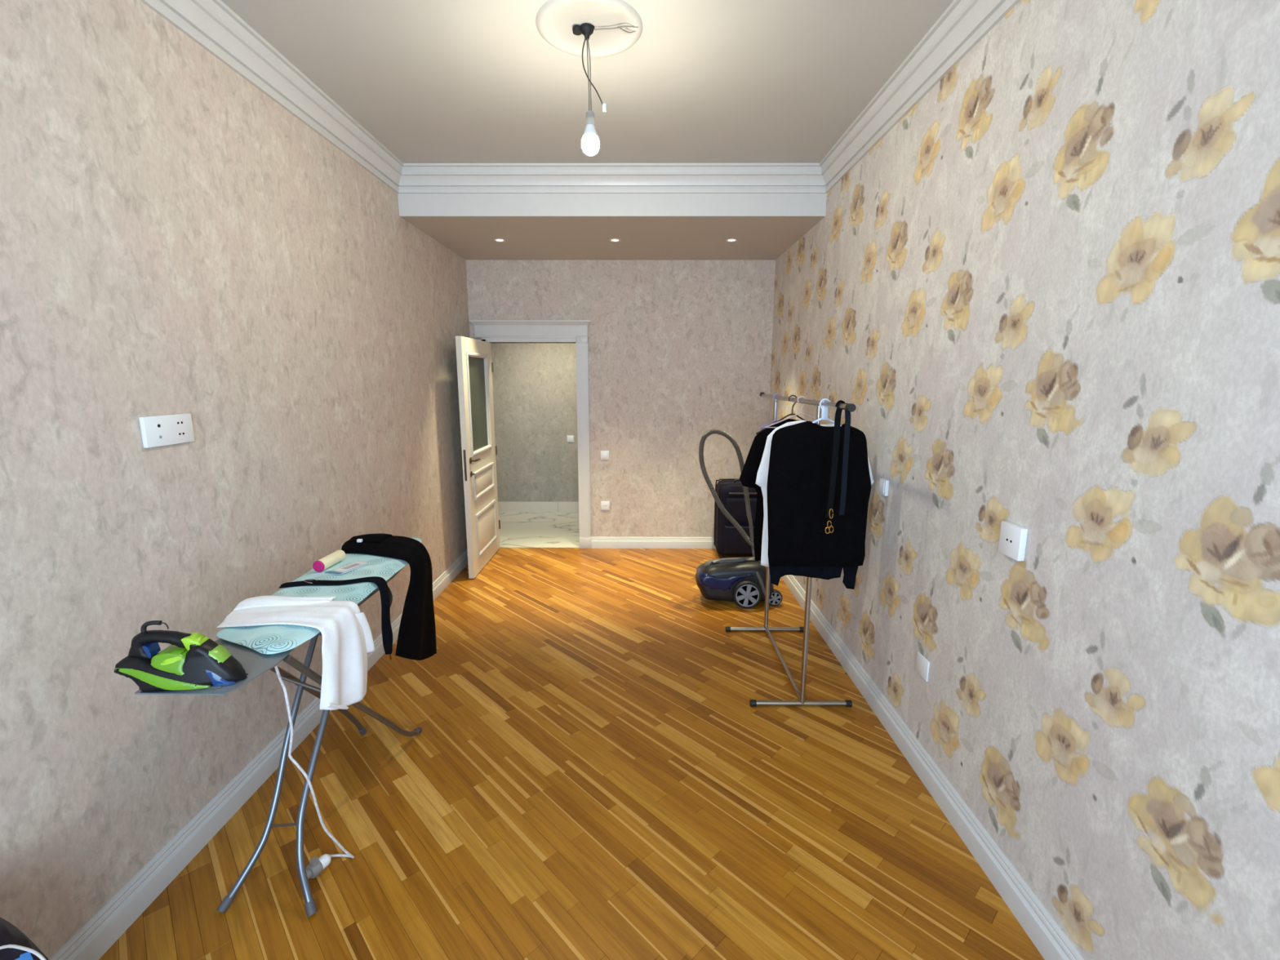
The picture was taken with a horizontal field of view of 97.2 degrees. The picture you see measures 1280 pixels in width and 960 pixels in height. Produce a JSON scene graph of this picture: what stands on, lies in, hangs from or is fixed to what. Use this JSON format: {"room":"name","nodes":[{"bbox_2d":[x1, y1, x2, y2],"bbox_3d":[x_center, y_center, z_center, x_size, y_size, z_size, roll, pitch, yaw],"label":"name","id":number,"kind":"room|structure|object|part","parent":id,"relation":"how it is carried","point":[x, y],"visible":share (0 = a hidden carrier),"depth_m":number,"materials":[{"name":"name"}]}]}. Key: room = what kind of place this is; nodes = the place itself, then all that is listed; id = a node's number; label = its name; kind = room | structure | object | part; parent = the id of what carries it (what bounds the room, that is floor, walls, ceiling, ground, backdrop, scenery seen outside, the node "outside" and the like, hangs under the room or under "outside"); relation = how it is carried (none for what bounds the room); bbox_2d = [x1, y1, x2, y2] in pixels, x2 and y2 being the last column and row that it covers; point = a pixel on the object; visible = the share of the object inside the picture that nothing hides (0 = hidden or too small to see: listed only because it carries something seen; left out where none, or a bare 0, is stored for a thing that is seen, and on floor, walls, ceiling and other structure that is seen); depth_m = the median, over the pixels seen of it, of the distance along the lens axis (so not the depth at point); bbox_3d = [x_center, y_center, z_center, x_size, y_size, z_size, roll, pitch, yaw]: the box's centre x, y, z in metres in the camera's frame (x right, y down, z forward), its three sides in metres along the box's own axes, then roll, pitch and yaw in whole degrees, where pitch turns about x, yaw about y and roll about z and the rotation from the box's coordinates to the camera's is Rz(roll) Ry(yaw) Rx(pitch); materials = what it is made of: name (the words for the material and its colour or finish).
{"room":"laundry room","nodes":[
{"label":"laundry room","id":0,"kind":"room"},
{"bbox_2d":[0,0,469,959],"bbox_3d":[-1.700,-0.254,2.137,0.120,3.252,7.021,0,10,0],"label":"wall","id":1,"kind":"structure","parent":0,"point":[175,239],"depth_m":1.94,"materials":[{"name":"paper"}]},
{"bbox_2d":[138,413,194,448],"bbox_3d":[-1.632,-0.173,1.953,0.017,0.102,0.200,0,10,0],"label":"wall socket","id":2,"kind":"object","parent":1,"relation":"attached to","point":[166,429],"visible":1,"depth_m":1.94,"materials":[{"name":"white plastic"}]},
{"bbox_2d":[49,550,467,959],"bbox_3d":[-1.626,1.240,2.410,0.030,0.114,6.781,0,10,0],"label":"baseboard","id":3,"kind":"structure","parent":1,"relation":"attached to","point":[104,929],"depth_m":2.03,"materials":[{"name":"white wood"}]},
{"bbox_2d":[140,0,403,193],"bbox_3d":[-1.599,-1.526,1.163,0.086,0.158,5.323,0,10,0],"label":"trim","id":4,"kind":"structure","parent":1,"relation":"attached to","point":[212,24],"depth_m":2.46,"materials":[{"name":"white paint"}]},
{"bbox_2d":[490,342,578,511],"bbox_3d":[-0.969,-0.979,7.084,3.200,2.800,0.120,0,10,0],"label":"wall","id":5,"kind":"structure","parent":0,"point":[535,397],"depth_m":7.07,"materials":[{"name":"paper"}]},
{"bbox_2d":[497,501,578,511],"bbox_3d":[-0.970,0.346,7.259,3.200,0.132,0.012,0,10,0],"label":"baseboard","id":6,"kind":"structure","parent":5,"relation":"attached to","point":[502,506],"depth_m":7.25,"materials":[{"name":"paint"}]},
{"bbox_2d":[567,435,573,442],"bbox_3d":[-0.874,-0.519,7.099,0.085,0.085,0.014,0,10,0],"label":"light switch","id":7,"kind":"object","parent":5,"relation":"attached to","point":[570,437],"visible":1,"depth_m":7.09,"materials":[{"name":"white plastic"}]},
{"bbox_2d":[498,511,579,543],"bbox_3d":[-0.973,0.552,6.637,3.200,0.050,1.549,0,10,0],"label":"floor","id":8,"kind":"structure","parent":0,"point":[516,527],"depth_m":6.50,"materials":[{"name":"stone"}]},
{"bbox_2d":[98,547,1044,959],"bbox_3d":[-0.200,1.323,2.418,2.883,0.050,6.782,0,10,0],"label":"floor","id":9,"kind":"structure","parent":0,"point":[591,772],"depth_m":2.27,"materials":[{"name":"brown wood"}]},
{"bbox_2d":[0,917,48,959],"bbox_3d":[-1.490,1.215,1.134,0.234,0.638,0.520,0,10,0],"label":"bag","id":10,"kind":"object","parent":9,"relation":"on","point":[15,944],"visible":1,"depth_m":1.26,"materials":[{"name":"black fabric"}]},
{"bbox_2d":[133,537,422,917],"bbox_3d":[-1.232,0.860,2.302,0.393,0.905,1.453,0,10,0],"label":"ironing board","id":11,"kind":"object","parent":9,"relation":"on","point":[259,649],"visible":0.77,"depth_m":1.94,"materials":[{"name":"fabric"}]},
{"bbox_2d":[114,620,248,693],"bbox_3d":[-1.255,0.469,1.545,0.305,0.184,0.113,-1,10,-8],"label":"iron","id":12,"kind":"object","parent":11,"relation":"on","point":[193,660],"visible":1,"depth_m":1.52,"materials":[{"name":"black plastic"}]},
{"bbox_3d":[-1.282,0.447,1.537,0.197,0.081,0.039,-1,10,-8],"label":"handle","id":13,"kind":"part","parent":12,"relation":"part of","materials":[{"name":"black plastic"}]},
{"bbox_3d":[-1.253,0.494,1.550,0.117,0.074,0.096,-1,10,-8],"label":"water tank","id":14,"kind":"part","parent":12,"relation":"part of","materials":[{"name":"green plastic"}]},
{"bbox_3d":[-1.258,0.476,1.546,0.050,0.019,0.085,-1,10,-8],"label":"tank lid","id":15,"kind":"part","parent":12,"relation":"part of","materials":[{"name":"plastic"}]},
{"bbox_3d":[-1.218,0.442,1.545,0.046,0.038,0.045,-1,10,-8],"label":"trim","id":16,"kind":"part","parent":12,"relation":"part of","materials":[{"name":"plastic"}]},
{"bbox_3d":[-1.298,0.911,2.085,0.066,0.866,0.693,1,10,5],"label":"leg","id":17,"kind":"part","parent":11,"relation":"part of","materials":[{"name":"grey paint"}]},
{"bbox_2d":[217,595,374,710],"bbox_3d":[-1.207,0.625,1.948,0.446,0.362,0.349,0,10,0],"label":"towel","id":18,"kind":"object","parent":11,"relation":"on","point":[346,633],"visible":1,"depth_m":1.95,"materials":[{"name":"white fabric"}]},
{"bbox_3d":[-1.228,0.419,2.373,0.358,0.018,1.110,0,10,0],"label":"frame","id":19,"kind":"part","parent":11,"relation":"part of","materials":[{"name":"grey paint"}]},
{"bbox_3d":[-1.146,0.912,2.075,0.095,0.864,0.710,-1,10,-8],"label":"leg","id":20,"kind":"part","parent":11,"relation":"part of","materials":[{"name":"grey paint"}]},
{"bbox_2d":[274,664,354,870],"bbox_3d":[-1.103,0.953,1.875,0.093,0.868,0.213,3,11,17],"label":"power cord","id":21,"kind":"object","parent":11,"relation":"hanging from","point":[325,860],"visible":1,"depth_m":1.84,"materials":[{"name":"white plastic"}]},
{"bbox_3d":[-1.347,0.872,2.287,0.024,0.863,0.790,0,10,0],"label":"leg","id":22,"kind":"part","parent":11,"relation":"part of","materials":[{"name":"grey metal"}]},
{"bbox_2d":[312,550,345,572],"bbox_3d":[-1.347,0.350,2.448,0.051,0.051,0.166,1,10,4],"label":"roller","id":23,"kind":"object","parent":11,"relation":"on","point":[318,566],"visible":1,"depth_m":2.42,"materials":[{"name":"beige paper"}]},
{"bbox_2d":[278,576,392,659],"bbox_3d":[-1.201,0.561,2.278,0.406,0.330,0.131,0,10,0],"label":"belt","id":24,"kind":"object","parent":11,"relation":"on","point":[387,633],"visible":1,"depth_m":2.24,"materials":[{"name":"black fabric"}]},
{"bbox_2d":[324,561,370,574],"bbox_3d":[-1.253,0.377,2.423,0.077,0.008,0.171,4,11,22],"label":"packet","id":25,"kind":"object","parent":11,"relation":"on","point":[340,571],"visible":1,"depth_m":2.40,"materials":[{"name":"white plastic"}]},
{"bbox_3d":[-1.245,0.372,2.432,0.031,0.001,0.078,4,11,22],"label":"printed panel","id":26,"kind":"part","parent":25,"relation":"part of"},
{"bbox_3d":[-1.082,0.885,2.238,0.024,0.864,0.892,0,10,0],"label":"leg","id":27,"kind":"part","parent":11,"relation":"part of","materials":[{"name":"grey metal"}]},
{"bbox_2d":[341,533,436,660],"bbox_3d":[-1.152,0.580,2.665,0.684,0.578,0.320,10,14,42],"label":"trousers","id":28,"kind":"object","parent":11,"relation":"on","point":[416,638],"visible":1,"depth_m":2.59,"materials":[{"name":"fabric"}]},
{"bbox_3d":[-1.118,0.472,2.395,0.167,0.103,0.139,0,10,0],"label":"height lever","id":29,"kind":"part","parent":11,"relation":"part of","materials":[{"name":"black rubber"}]},
{"bbox_2d":[306,857,322,879],"bbox_3d":[-1.134,1.345,1.940,0.048,0.058,0.060,5,11,25],"label":"plug adapter","id":30,"kind":"object","parent":9,"relation":"on","point":[314,868],"visible":0.83,"depth_m":1.94,"materials":[{"name":"grey plastic"}]},
{"bbox_2d":[309,857,318,866],"bbox_3d":[-1.127,1.321,1.951,0.028,0.014,0.028,0,10,0],"label":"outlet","id":31,"kind":"object","parent":30,"relation":"attached to","point":[313,862],"depth_m":1.94,"materials":[{"name":"grey plastic"}]},
{"bbox_2d":[713,478,757,558],"bbox_3d":[0.962,0.359,5.392,0.472,0.780,0.352,0,10,0],"label":"suitcase","id":32,"kind":"object","parent":9,"relation":"on","point":[727,540],"visible":0.53,"depth_m":5.24,"materials":[{"name":"black fabric"}]},
{"bbox_3d":[0.962,0.127,5.189,0.290,0.024,0.023,0,10,0],"label":"handle","id":33,"kind":"part","parent":32,"relation":"part of","materials":[{"name":"grey plastic"}]},
{"bbox_2d":[695,428,782,608],"bbox_3d":[0.756,0.285,4.294,0.658,1.320,0.402,0,10,0],"label":"vacuum cleaner","id":34,"kind":"object","parent":9,"relation":"on","point":[740,580],"visible":0.91,"depth_m":4.26,"materials":[{"name":"blue plastic"}]},
{"bbox_3d":[0.708,0.637,4.352,0.418,0.083,0.060,0,10,0],"label":"carry handle","id":35,"kind":"part","parent":34,"relation":"part of","materials":[{"name":"plastic"}]},
{"bbox_3d":[0.910,0.756,4.373,0.084,0.194,0.280,0,10,0],"label":"trim","id":36,"kind":"part","parent":34,"relation":"part of","materials":[{"name":"grey plastic"}]},
{"bbox_2d":[725,391,856,706],"bbox_3d":[0.851,0.326,3.276,0.532,1.606,1.745,0,10,0],"label":"clothes rack","id":37,"kind":"object","parent":9,"relation":"on","point":[851,407],"visible":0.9,"depth_m":2.97,"materials":[{"name":"silver metal"}]},
{"bbox_2d":[759,392,781,429],"bbox_3d":[0.861,-0.432,3.562,0.204,0.232,0.009,0,10,0],"label":"clothes hanger","id":38,"kind":"object","parent":37,"relation":"hanging from","point":[768,424],"visible":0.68,"depth_m":3.57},
{"bbox_2d":[755,395,806,434],"bbox_3d":[0.859,-0.365,3.182,0.404,0.227,0.009,0,10,0],"label":"clothes hanger","id":39,"kind":"object","parent":37,"relation":"hanging from","point":[792,414],"visible":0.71,"depth_m":3.18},
{"bbox_2d":[739,418,797,560],"bbox_3d":[0.881,0.067,3.261,0.619,0.845,0.043,0,10,0],"label":"shirt","id":40,"kind":"object","parent":39,"relation":"hanging from","point":[748,477],"visible":0.1,"depth_m":3.23,"materials":[{"name":"fabric"}]},
{"bbox_3d":[0.858,1.087,3.414,0.022,0.023,0.890,0,10,0],"label":"rail","id":41,"kind":"part","parent":37,"relation":"part of","materials":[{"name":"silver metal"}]},
{"bbox_2d":[764,395,827,427],"bbox_3d":[0.858,-0.358,3.001,0.382,0.173,0.006,0,10,0],"label":"clothes hanger","id":42,"kind":"object","parent":37,"relation":"hanging from","point":[767,426],"visible":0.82,"depth_m":3.00,"materials":[{"name":"plastic"}]},
{"bbox_3d":[0.859,-0.445,3.135,0.024,0.031,1.705,0,10,0],"label":"rail","id":43,"kind":"part","parent":37,"relation":"part of","materials":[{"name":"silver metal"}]},
{"bbox_2d":[768,565,857,589],"bbox_3d":[0.861,0.148,2.752,0.449,0.810,0.037,0,10,0],"label":"sweater","id":44,"kind":"object","parent":37,"relation":"hanging from","point":[775,572],"visible":0.09,"depth_m":2.80,"materials":[{"name":"fabric"}]},
{"bbox_2d":[755,419,873,566],"bbox_3d":[0.921,0.081,2.989,0.622,0.795,0.035,0,10,0],"label":"shirt","id":45,"kind":"object","parent":37,"relation":"hanging from","point":[762,473],"visible":0.07,"depth_m":2.97,"materials":[{"name":"fabric"}]},
{"bbox_2d":[812,398,841,426],"bbox_3d":[0.857,-0.290,2.627,0.344,0.176,0.012,0,10,0],"label":"clothes hanger","id":46,"kind":"object","parent":37,"relation":"hanging from","point":[824,410],"visible":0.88,"depth_m":2.62,"materials":[{"name":"white plastic"}]},
{"bbox_2d":[766,421,871,567],"bbox_3d":[0.853,0.076,2.694,0.496,0.711,0.056,0,10,0],"label":"sweater","id":47,"kind":"object","parent":46,"relation":"hanging from","point":[799,470],"visible":0.94,"depth_m":2.67,"materials":[{"name":"fabric"}]},
{"bbox_2d":[825,400,850,533],"bbox_3d":[0.862,-0.052,2.457,0.096,0.585,0.027,-5,11,-24],"label":"belt","id":48,"kind":"object","parent":37,"relation":"hanging from","point":[829,511],"visible":0.94,"depth_m":2.45,"materials":[{"name":"black fabric"}]},
{"bbox_2d":[221,0,953,163],"bbox_3d":[-0.197,-1.792,1.849,3.123,0.120,7.021,0,10,0],"label":"ceiling","id":49,"kind":"structure","parent":0,"point":[432,81],"depth_m":2.59,"materials":[{"name":"paint"}]},
{"bbox_2d":[535,0,643,57],"bbox_3d":[-0.200,-1.796,2.247,0.424,0.014,0.424,0,10,0],"label":"trim","id":50,"kind":"structure","parent":49,"relation":"attached to","point":[555,20],"depth_m":2.22,"materials":[{"name":"paint"}]},
{"bbox_2d":[572,22,638,155],"bbox_3d":[-0.138,-1.571,2.285,0.263,0.468,0.075,0,10,0],"label":"pendant bulb","id":51,"kind":"object","parent":49,"relation":"hanging from","point":[590,144],"visible":1,"depth_m":2.28,"materials":[{"name":"white glass"}]},
{"bbox_2d":[585,110,595,126],"bbox_3d":[-0.203,-1.474,2.303,0.038,0.052,0.038,0,10,0],"label":"socket","id":52,"kind":"object","parent":51,"relation":"attached to","point":[589,120],"depth_m":2.29,"materials":[{"name":"white plastic"}]},
{"bbox_3d":[-0.203,-1.429,2.312,0.061,0.044,0.061,0,10,0],"label":"bulb","id":53,"kind":"part","parent":51,"relation":"part of","materials":[{"name":"white plastic"}]},
{"bbox_3d":[-0.203,-1.375,2.322,0.075,0.069,0.075,0,10,0],"label":"bulb","id":54,"kind":"part","parent":51,"relation":"part of","materials":[{"name":"white glass"}]},
{"bbox_2d":[465,259,775,537],"bbox_3d":[-0.183,-0.872,5.525,2.883,3.252,0.120,0,10,0],"label":"wall","id":55,"kind":"structure","parent":0,"point":[679,351],"depth_m":5.41,"materials":[{"name":"paper"}]},
{"bbox_2d":[455,336,500,578],"bbox_3d":[-1.423,-0.230,5.104,0.113,2.022,0.907,0,10,0],"label":"door","id":56,"kind":"structure","parent":55,"relation":"in","point":[473,357],"depth_m":4.97,"materials":[{"name":"paint"}]},
{"bbox_3d":[-1.445,-0.120,4.665,0.018,0.260,0.002,0,10,0],"label":"lock plate","id":57,"kind":"part","parent":56,"relation":"part of","materials":[{"name":"brown metal"}]},
{"bbox_3d":[-1.395,-0.171,4.779,0.054,0.052,0.160,0,10,0],"label":"handle","id":58,"kind":"part","parent":56,"relation":"part of","materials":[{"name":"brown metal"}]},
{"bbox_3d":[-1.443,-0.677,4.986,0.008,0.818,0.578,0,10,0],"label":"glass pane","id":59,"kind":"part","parent":56,"relation":"part of","materials":[{"name":"glass"}]},
{"bbox_3d":[-1.418,0.001,5.140,0.004,0.140,0.530,0,10,0],"label":"raised panel","id":60,"kind":"part","parent":56,"relation":"part of","materials":[{"name":"paint"}]},
{"bbox_3d":[-1.414,0.001,5.140,0.013,0.240,0.630,0,10,0],"label":"panel moulding","id":61,"kind":"part","parent":56,"relation":"part of","materials":[{"name":"white wood"}]},
{"bbox_3d":[-1.414,0.438,5.225,0.013,0.390,0.640,0,10,0],"label":"panel moulding","id":62,"kind":"part","parent":56,"relation":"part of","materials":[{"name":"white wood"}]},
{"bbox_3d":[-1.419,0.438,5.225,0.004,0.290,0.540,0,10,0],"label":"raised panel","id":63,"kind":"part","parent":56,"relation":"part of","materials":[{"name":"paint"}]},
{"bbox_2d":[469,320,591,548],"bbox_3d":[-1.030,-0.412,5.580,1.136,2.246,0.186,0,10,0],"label":"trim","id":64,"kind":"structure","parent":55,"relation":"attached to","point":[575,331],"depth_m":5.37,"materials":[{"name":"wood"}]},
{"bbox_3d":[-1.054,-1.332,5.370,0.907,0.039,0.028,0,10,0],"label":"head casing","id":65,"kind":"part","parent":64,"relation":"part of","materials":[{"name":"white wood"}]},
{"bbox_3d":[-1.030,-1.479,5.323,1.136,0.054,0.066,0,10,0],"label":"cap moulding","id":66,"kind":"part","parent":64,"relation":"part of","materials":[{"name":"white wood"}]},
{"bbox_2d":[600,450,608,459],"bbox_3d":[-0.347,-0.245,5.572,0.084,0.086,0.015,0,10,0],"label":"light switch","id":67,"kind":"object","parent":55,"relation":"attached to","point":[604,454],"visible":1,"depth_m":5.57,"materials":[{"name":"white plastic"}]},
{"bbox_2d":[600,501,609,510],"bbox_3d":[-0.349,0.257,5.665,0.086,0.090,0.012,0,10,0],"label":"wall socket","id":68,"kind":"object","parent":55,"relation":"attached to","point":[605,505],"visible":1,"depth_m":5.66,"materials":[{"name":"white plastic"}]},
{"bbox_2d":[397,193,826,259],"bbox_3d":[-0.185,-2.063,4.505,2.883,0.301,1.458,0,10,0],"label":"soffit","id":69,"kind":"object","parent":55,"relation":"attached to","point":[532,226],"depth_m":4.00,"materials":[{"name":"paint"}]},
{"bbox_2d":[493,238,505,241],"bbox_3d":[-1.114,-1.904,4.481,0.091,0.006,0.091,0,10,0],"label":"recessed light","id":70,"kind":"object","parent":69,"relation":"in","point":[495,239],"visible":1,"depth_m":4.47,"materials":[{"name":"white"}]},
{"bbox_2d":[608,238,621,241],"bbox_3d":[-0.198,-1.902,4.477,0.091,0.006,0.091,0,10,0],"label":"recessed light","id":71,"kind":"object","parent":69,"relation":"in","point":[611,239],"visible":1,"depth_m":4.47,"materials":[{"name":"white"}]},
{"bbox_2d":[725,238,737,241],"bbox_3d":[0.727,-1.901,4.473,0.091,0.006,0.091,0,10,0],"label":"recessed light","id":72,"kind":"object","parent":69,"relation":"in","point":[729,239],"visible":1,"depth_m":4.47,"materials":[{"name":"white"}]},
{"bbox_2d":[591,537,715,548],"bbox_3d":[0.381,0.637,5.722,1.753,0.114,0.030,0,10,0],"label":"baseboard","id":73,"kind":"structure","parent":55,"relation":"attached to","point":[596,542],"depth_m":5.71,"materials":[{"name":"white wood"}]},
{"bbox_2d":[768,0,1279,959],"bbox_3d":[1.303,-0.249,2.125,0.120,3.252,6.781,0,10,0],"label":"wall","id":74,"kind":"structure","parent":0,"point":[1045,301],"depth_m":1.58,"materials":[{"name":"paper"}]},
{"bbox_2d":[397,163,826,193],"bbox_3d":[-0.188,-1.995,3.733,2.883,0.158,0.086,0,10,0],"label":"trim","id":75,"kind":"structure","parent":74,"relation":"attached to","point":[415,178],"depth_m":3.74,"materials":[{"name":"white paint"}]},
{"bbox_2d":[878,477,888,496],"bbox_3d":[1.235,0.035,2.862,0.022,0.080,0.075,0,10,0],"label":"light switch","id":76,"kind":"object","parent":74,"relation":"attached to","point":[883,483],"visible":1,"depth_m":2.84,"materials":[{"name":"white plastic"}]},
{"bbox_2d":[819,0,1020,193],"bbox_3d":[1.198,-1.522,1.151,0.086,0.158,5.323,0,10,0],"label":"trim","id":77,"kind":"structure","parent":74,"relation":"attached to","point":[963,24],"depth_m":2.46,"materials":[{"name":"white paint"}]},
{"bbox_2d":[915,651,929,681],"bbox_3d":[1.239,0.818,2.475,0.008,0.092,0.100,0,10,0],"label":"cover plate","id":78,"kind":"object","parent":74,"relation":"attached to","point":[922,664],"visible":1,"depth_m":2.46,"materials":[{"name":"white plastic"}]},
{"bbox_2d":[781,574,1084,959],"bbox_3d":[1.227,1.245,2.398,0.030,0.114,6.781,0,10,0],"label":"baseboard","id":79,"kind":"structure","parent":74,"relation":"attached to","point":[1052,944],"depth_m":2.16,"materials":[{"name":"white wood"}]},
{"bbox_2d":[998,520,1027,560],"bbox_3d":[1.230,0.200,1.864,0.023,0.108,0.104,0,10,0],"label":"wall socket","id":80,"kind":"object","parent":74,"relation":"attached to","point":[1013,537],"visible":1,"depth_m":1.85,"materials":[{"name":"white plastic"}]}
]}

